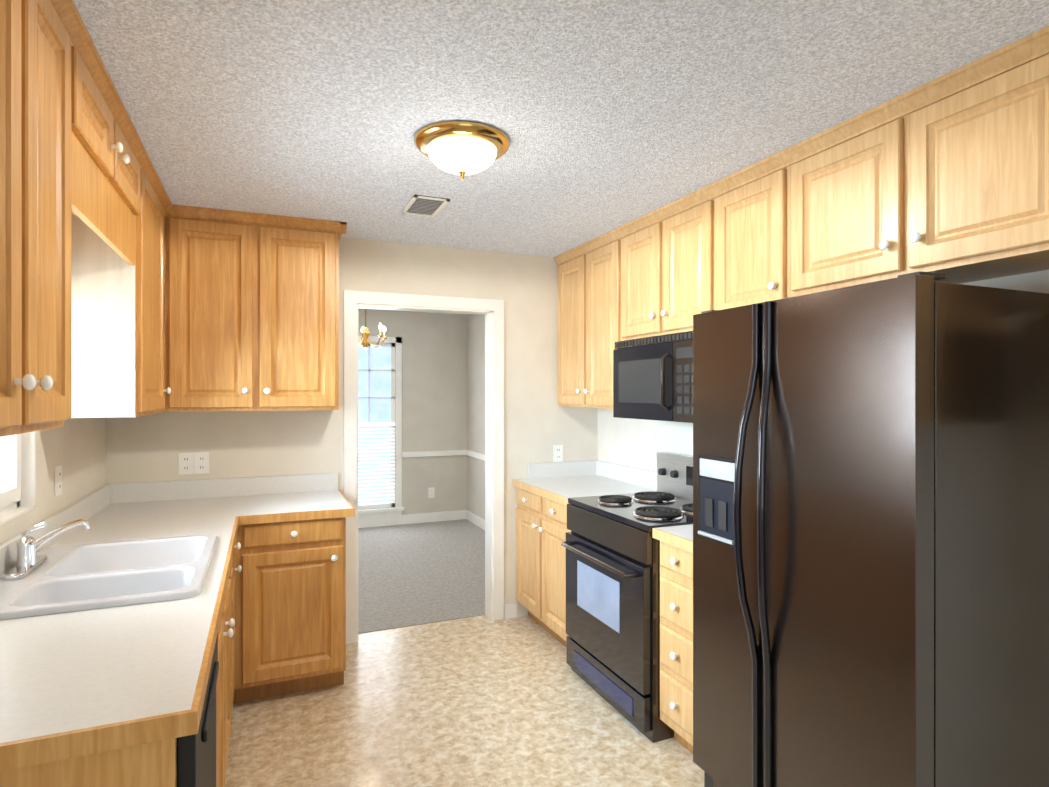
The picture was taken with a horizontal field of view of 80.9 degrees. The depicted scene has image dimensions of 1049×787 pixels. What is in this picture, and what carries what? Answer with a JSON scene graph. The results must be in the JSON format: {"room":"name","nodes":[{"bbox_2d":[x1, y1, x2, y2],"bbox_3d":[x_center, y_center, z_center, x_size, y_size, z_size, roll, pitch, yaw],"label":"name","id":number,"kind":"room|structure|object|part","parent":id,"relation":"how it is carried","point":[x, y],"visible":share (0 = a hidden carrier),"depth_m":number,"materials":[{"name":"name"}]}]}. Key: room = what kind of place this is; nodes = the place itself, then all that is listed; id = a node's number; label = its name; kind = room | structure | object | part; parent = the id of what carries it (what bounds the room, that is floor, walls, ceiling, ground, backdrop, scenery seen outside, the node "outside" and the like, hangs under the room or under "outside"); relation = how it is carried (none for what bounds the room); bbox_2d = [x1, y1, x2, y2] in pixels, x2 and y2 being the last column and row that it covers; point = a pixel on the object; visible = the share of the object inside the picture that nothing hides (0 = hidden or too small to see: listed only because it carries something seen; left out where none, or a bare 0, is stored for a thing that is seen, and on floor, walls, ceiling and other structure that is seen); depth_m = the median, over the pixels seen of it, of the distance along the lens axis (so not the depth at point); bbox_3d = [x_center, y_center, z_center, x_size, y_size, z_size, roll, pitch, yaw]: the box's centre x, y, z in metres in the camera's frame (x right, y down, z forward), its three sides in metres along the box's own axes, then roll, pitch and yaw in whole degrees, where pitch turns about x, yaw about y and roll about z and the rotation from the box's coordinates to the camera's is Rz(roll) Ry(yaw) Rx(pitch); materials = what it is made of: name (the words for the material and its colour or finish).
{"room":"kitchen","nodes":[
{"label":"kitchen","id":0,"kind":"room"},
{"bbox_2d":[0,418,105,544],"bbox_3d":[-1.104,0.280,0.523,0.110,2.413,5.966,0,0,-23],"label":"wall","id":1,"kind":"structure","parent":0,"point":[75,448],"depth_m":2.54,"materials":[{"name":"paint"}]},
{"bbox_2d":[0,431,34,524],"bbox_3d":[-1.643,-0.022,1.798,0.106,0.865,0.855,0,0,-23],"label":"window","id":2,"kind":"structure","parent":1,"relation":"in","point":[17,474],"depth_m":2.13,"materials":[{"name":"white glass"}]},
{"bbox_2d":[0,0,71,436],"bbox_3d":[-0.983,-0.402,0.841,0.354,0.967,1.338,0,0,-23],"label":"wall cabinet","id":3,"kind":"object","parent":1,"relation":"attached to","point":[35,232],"visible":1,"depth_m":1.25,"materials":[{"name":"brown wood"}]},
{"bbox_2d":[55,465,61,495],"bbox_3d":[-1.849,0.345,2.441,0.008,0.116,0.072,0,0,-23],"label":"outlet","id":4,"kind":"object","parent":1,"relation":"attached to","point":[58,479],"visible":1,"depth_m":2.43,"materials":[{"name":"white plastic"}]},
{"bbox_2d":[71,46,139,264],"bbox_3d":[-1.420,-0.686,1.873,0.354,0.400,0.900,0,0,-23],"label":"wall cabinet","id":5,"kind":"object","parent":1,"relation":"attached to","point":[105,186],"visible":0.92,"depth_m":1.81,"materials":[{"name":"brown wood"}]},
{"bbox_2d":[50,0,177,216],"bbox_3d":[-1.371,-0.899,1.737,0.340,0.053,3.293,0,0,-23],"label":"crown molding","id":6,"kind":"structure","parent":1,"relation":"attached to","point":[66,10],"depth_m":1.82,"materials":[{"name":"brown wood"}]},
{"bbox_2d":[71,168,170,417],"bbox_3d":[-1.800,-0.399,2.773,0.354,0.977,1.051,0,0,-23],"label":"upper cabinet","id":7,"kind":"object","parent":1,"relation":"attached to","point":[118,332],"visible":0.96,"depth_m":2.32,"materials":[{"name":"brown wood"}]},
{"bbox_2d":[106,237,597,615],"bbox_3d":[-0.850,0.277,3.809,2.917,2.413,0.110,0,0,-23],"label":"wall","id":8,"kind":"structure","parent":0,"point":[539,422],"depth_m":3.81,"materials":[{"name":"paint"}]},
{"bbox_2d":[179,453,193,474],"bbox_3d":[-1.832,0.379,3.329,0.072,0.116,0.008,0,0,-23],"label":"outlet","id":9,"kind":"object","parent":8,"relation":"attached to","point":[186,463],"visible":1,"depth_m":3.33,"materials":[{"name":"white plastic"}]},
{"bbox_2d":[194,452,208,473],"bbox_3d":[-1.763,0.379,3.358,0.072,0.116,0.008,0,0,-23],"label":"outlet","id":10,"kind":"object","parent":8,"relation":"attached to","point":[201,462],"visible":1,"depth_m":3.35,"materials":[{"name":"white plastic"}]},
{"bbox_2d":[165,216,338,411],"bbox_3d":[-1.440,-0.399,3.304,0.824,0.977,0.354,0,0,-23],"label":"upper cabinet","id":11,"kind":"object","parent":8,"relation":"attached to","point":[251,317],"visible":1,"depth_m":3.16,"materials":[{"name":"brown wood"}]},
{"bbox_2d":[178,205,346,238],"bbox_3d":[-1.400,-0.900,3.328,0.806,0.053,0.340,0,0,-23],"label":"crown molding","id":12,"kind":"structure","parent":8,"relation":"attached to","point":[191,212],"depth_m":3.18,"materials":[{"name":"brown wood"}]},
{"bbox_2d":[344,290,516,643],"bbox_3d":[-0.587,0.436,3.921,1.105,2.096,0.146,0,0,-23],"label":"door frame","id":13,"kind":"structure","parent":8,"relation":"attached to","point":[492,311],"depth_m":3.96,"materials":[{"name":"white wood"}]},
{"bbox_2d":[553,445,562,461],"bbox_3d":[0.231,0.409,4.201,0.072,0.116,0.008,0,0,-23],"label":"outlet","id":14,"kind":"object","parent":8,"relation":"attached to","point":[557,453],"visible":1,"depth_m":4.20,"materials":[{"name":"white plastic"}]},
{"bbox_2d":[358,309,466,514],"bbox_3d":[-2.375,0.275,6.589,3.860,2.413,0.110,0,0,-23],"label":"wall","id":15,"kind":"structure","parent":0,"point":[434,381],"depth_m":7.08,"materials":[{"name":"paint"}]},
{"bbox_2d":[358,336,403,518],"bbox_3d":[-1.717,0.374,6.818,0.740,2.015,0.120,0,0,-23],"label":"window","id":16,"kind":"structure","parent":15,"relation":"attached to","point":[376,427],"depth_m":6.89,"materials":[{"name":"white glass"}]},
{"bbox_2d":[358,450,464,527],"bbox_3d":[-2.400,1.070,6.507,3.749,0.816,0.021,0,0,-23],"label":"chair rail","id":17,"kind":"object","parent":15,"relation":"attached to","point":[460,514],"depth_m":7.01,"materials":[{"name":"white wood"}]},
{"bbox_2d":[428,487,434,497],"bbox_3d":[-1.071,1.141,7.076,0.072,0.116,0.008,0,0,-23],"label":"outlet","id":18,"kind":"object","parent":15,"relation":"attached to","point":[431,492],"visible":1,"depth_m":7.07,"materials":[{"name":"white plastic"}]},
{"bbox_2d":[358,519,484,633],"bbox_3d":[-1.811,1.511,5.116,3.750,0.064,3.044,0,0,-23],"label":"floor","id":19,"kind":"structure","parent":0,"point":[413,574],"depth_m":5.02,"materials":[{"name":"grey carpet"}]},
{"bbox_2d":[224,615,703,786],"bbox_3d":[0.290,1.516,1.114,3.137,0.060,5.966,0,0,-23],"label":"floor","id":20,"kind":"structure","parent":0,"point":[483,701],"depth_m":2.75,"materials":[{"name":"plastic"}]},
{"bbox_2d":[36,542,239,786],"bbox_3d":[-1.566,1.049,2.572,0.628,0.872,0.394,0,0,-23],"label":"base cabinet","id":21,"kind":"object","parent":20,"relation":"on","point":[153,764],"depth_m":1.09,"materials":[{"name":"brown wood"}]},
{"bbox_2d":[0,478,247,771],"bbox_3d":[-1.371,0.541,2.150,0.660,0.140,2.535,0,0,-23],"label":"countertop","id":22,"kind":"structure","parent":21,"relation":"on","point":[81,683],"depth_m":1.38,"materials":[{"name":"laminate"}]},
{"bbox_2d":[4,519,90,579],"bbox_3d":[-1.534,0.476,1.988,0.150,0.146,0.339,0,0,-23],"label":"faucet","id":23,"kind":"object","parent":22,"relation":"on","point":[29,561],"visible":1,"depth_m":1.92,"materials":[{"name":"silver metal"}]},
{"bbox_2d":[0,534,217,619],"bbox_3d":[-1.317,0.647,1.964,0.565,0.192,0.765,0,0,-23],"label":"sink","id":24,"kind":"object","parent":22,"relation":"in","point":[72,578],"visible":0.42,"depth_m":1.91,"materials":[{"name":"ceramic"}]},
{"bbox_2d":[177,633,218,786],"bbox_3d":[-0.993,1.052,1.300,0.600,0.868,0.596,0,0,-23],"label":"dishwasher","id":25,"kind":"object","parent":20,"relation":"on","point":[196,760],"visible":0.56,"depth_m":1.29,"materials":[{"name":"black metal"}]},
{"bbox_2d":[233,517,345,703],"bbox_3d":[-1.240,1.048,3.224,0.519,0.873,0.660,0,0,-23],"label":"base cabinet","id":26,"kind":"object","parent":20,"relation":"on","point":[290,607],"visible":1,"depth_m":2.96,"materials":[{"name":"brown wood"}]},
{"bbox_2d":[236,473,354,524],"bbox_3d":[-1.202,0.540,3.248,0.506,0.140,0.645,0,0,-23],"label":"countertop","id":27,"kind":"structure","parent":26,"relation":"on","point":[283,498],"depth_m":3.33,"materials":[{"name":"laminate"}]},
{"bbox_2d":[516,487,570,646],"bbox_3d":[0.370,1.047,3.814,0.660,0.873,0.827,0,0,-23],"label":"base cabinet","id":28,"kind":"object","parent":20,"relation":"on","point":[541,527],"visible":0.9,"depth_m":3.71,"materials":[{"name":"brown wood"}]},
{"bbox_2d":[512,460,657,505],"bbox_3d":[0.377,0.539,3.817,0.644,0.140,0.827,0,0,-23],"label":"countertop","id":29,"kind":"structure","parent":28,"relation":"on","point":[561,482],"depth_m":3.93,"materials":[{"name":"laminate"}]},
{"bbox_2d":[561,451,692,742],"bbox_3d":[0.639,0.910,3.060,0.717,1.150,0.758,0,0,-23],"label":"range","id":30,"kind":"object","parent":20,"relation":"on","point":[611,544],"visible":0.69,"depth_m":2.86,"materials":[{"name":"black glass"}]},
{"bbox_2d":[660,541,692,753],"bbox_3d":[0.889,1.048,2.588,0.660,0.873,0.296,0,0,-23],"label":"base cabinet","id":31,"kind":"object","parent":20,"relation":"on","point":[676,639],"visible":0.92,"depth_m":2.48,"materials":[{"name":"brown wood"}]},
{"bbox_2d":[653,524,692,552],"bbox_3d":[0.896,0.540,2.591,0.644,0.140,0.296,0,0,-23],"label":"countertop","id":32,"kind":"structure","parent":31,"relation":"on","point":[680,536],"depth_m":2.50,"materials":[{"name":"laminate"}]},
{"bbox_2d":[693,271,1048,786],"bbox_3d":[1.067,0.590,2.024,0.736,1.792,0.856,0,0,-23],"label":"fridge","id":33,"kind":"object","parent":20,"relation":"on","point":[871,534],"visible":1,"depth_m":1.69,"materials":[{"name":"black metal"}]},
{"bbox_3d":[0.737,0.542,1.961,0.079,1.664,0.131,0,0,-23],"label":"handle","id":34,"kind":"part","parent":33,"relation":"part of","materials":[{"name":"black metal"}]},
{"bbox_2d":[73,0,1048,313],"bbox_3d":[-0.620,-0.953,2.439,3.860,0.050,9.120,0,0,-23],"label":"ceiling","id":35,"kind":"structure","parent":0,"point":[605,116],"depth_m":1.88,"materials":[{"name":"white paint"}]},
{"bbox_2d":[358,308,386,349],"bbox_3d":[-1.318,-0.643,5.092,0.371,0.572,0.356,0,0,-23],"label":"dining chandelier","id":36,"kind":"object","parent":35,"relation":"hanging from","point":[365,333],"visible":0.73,"depth_m":5.06,"materials":[{"name":"gold metal"}]},
{"bbox_2d":[401,195,449,216],"bbox_3d":[-0.493,-0.923,3.035,0.170,0.008,0.300,0,0,-23],"label":"ceiling vent","id":37,"kind":"object","parent":35,"relation":"in","point":[421,205],"visible":0.96,"depth_m":3.02,"materials":[{"name":"grey plastic"}]},
{"bbox_2d":[414,120,509,179],"bbox_3d":[-0.228,-0.855,2.257,0.352,0.144,0.352,0,0,-23],"label":"flush-mount ceiling light","id":38,"kind":"object","parent":35,"relation":"attached to","point":[460,148],"visible":1,"depth_m":2.17,"materials":[{"name":"white glass"}]},
{"bbox_3d":[-0.228,-0.855,2.257,0.256,0.082,0.256,0,0,-23],"label":"lamp shade","id":39,"kind":"part","parent":38,"relation":"part of","materials":[{"name":"white glass"}]},
{"bbox_2d":[467,270,1048,519],"bbox_3d":[1.110,0.278,3.112,0.150,2.413,9.010,0,0,-23],"label":"wall","id":40,"kind":"structure","parent":0,"point":[638,443],"depth_m":4.13,"materials":[{"name":"paint"}]},
{"bbox_2d":[465,450,484,529],"bbox_3d":[-0.095,1.070,5.840,0.021,0.816,3.000,0,0,-23],"label":"chair rail","id":41,"kind":"object","parent":40,"relation":"attached to","point":[478,521],"depth_m":6.91,"materials":[{"name":"white wood"}]},
{"bbox_2d":[557,239,622,408],"bbox_3d":[0.507,-0.400,3.880,0.354,0.977,0.811,0,0,-23],"label":"upper cabinet","id":42,"kind":"object","parent":40,"relation":"attached to","point":[588,310],"visible":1,"depth_m":3.78,"materials":[{"name":"brown wood"}]},
{"bbox_2d":[621,197,716,340],"bbox_3d":[0.818,-0.591,3.145,0.354,0.594,0.780,0,0,-23],"label":"upper cabinet","id":43,"kind":"object","parent":40,"relation":"attached to","point":[668,275],"visible":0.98,"depth_m":3.02,"materials":[{"name":"brown wood"}]},
{"bbox_2d":[613,331,692,422],"bbox_3d":[0.792,-0.076,3.124,0.419,0.422,0.756,0,0,-23],"label":"microwave","id":44,"kind":"object","parent":43,"relation":"attached to","point":[652,377],"visible":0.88,"depth_m":3.04,"materials":[{"name":"black glass"}]},
{"bbox_2d":[716,165,790,309],"bbox_3d":[1.052,-0.601,2.592,0.354,0.572,0.416,0,0,-23],"label":"upper cabinet","id":45,"kind":"object","parent":40,"relation":"attached to","point":[753,242],"visible":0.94,"depth_m":2.50,"materials":[{"name":"brown wood"}]},
{"bbox_2d":[554,26,1048,265],"bbox_3d":[1.086,-0.899,2.532,0.340,0.053,3.743,0,0,-23],"label":"crown molding","id":46,"kind":"structure","parent":40,"relation":"attached to","point":[1002,60],"depth_m":2.07,"materials":[{"name":"brown wood"}]},
{"bbox_2d":[791,54,1048,296],"bbox_3d":[1.315,-0.628,1.971,0.354,0.517,0.930,0,0,-23],"label":"upper cabinet","id":47,"kind":"object","parent":40,"relation":"attached to","point":[954,188],"visible":1,"depth_m":1.84,"materials":[{"name":"brown wood"}]}
]}

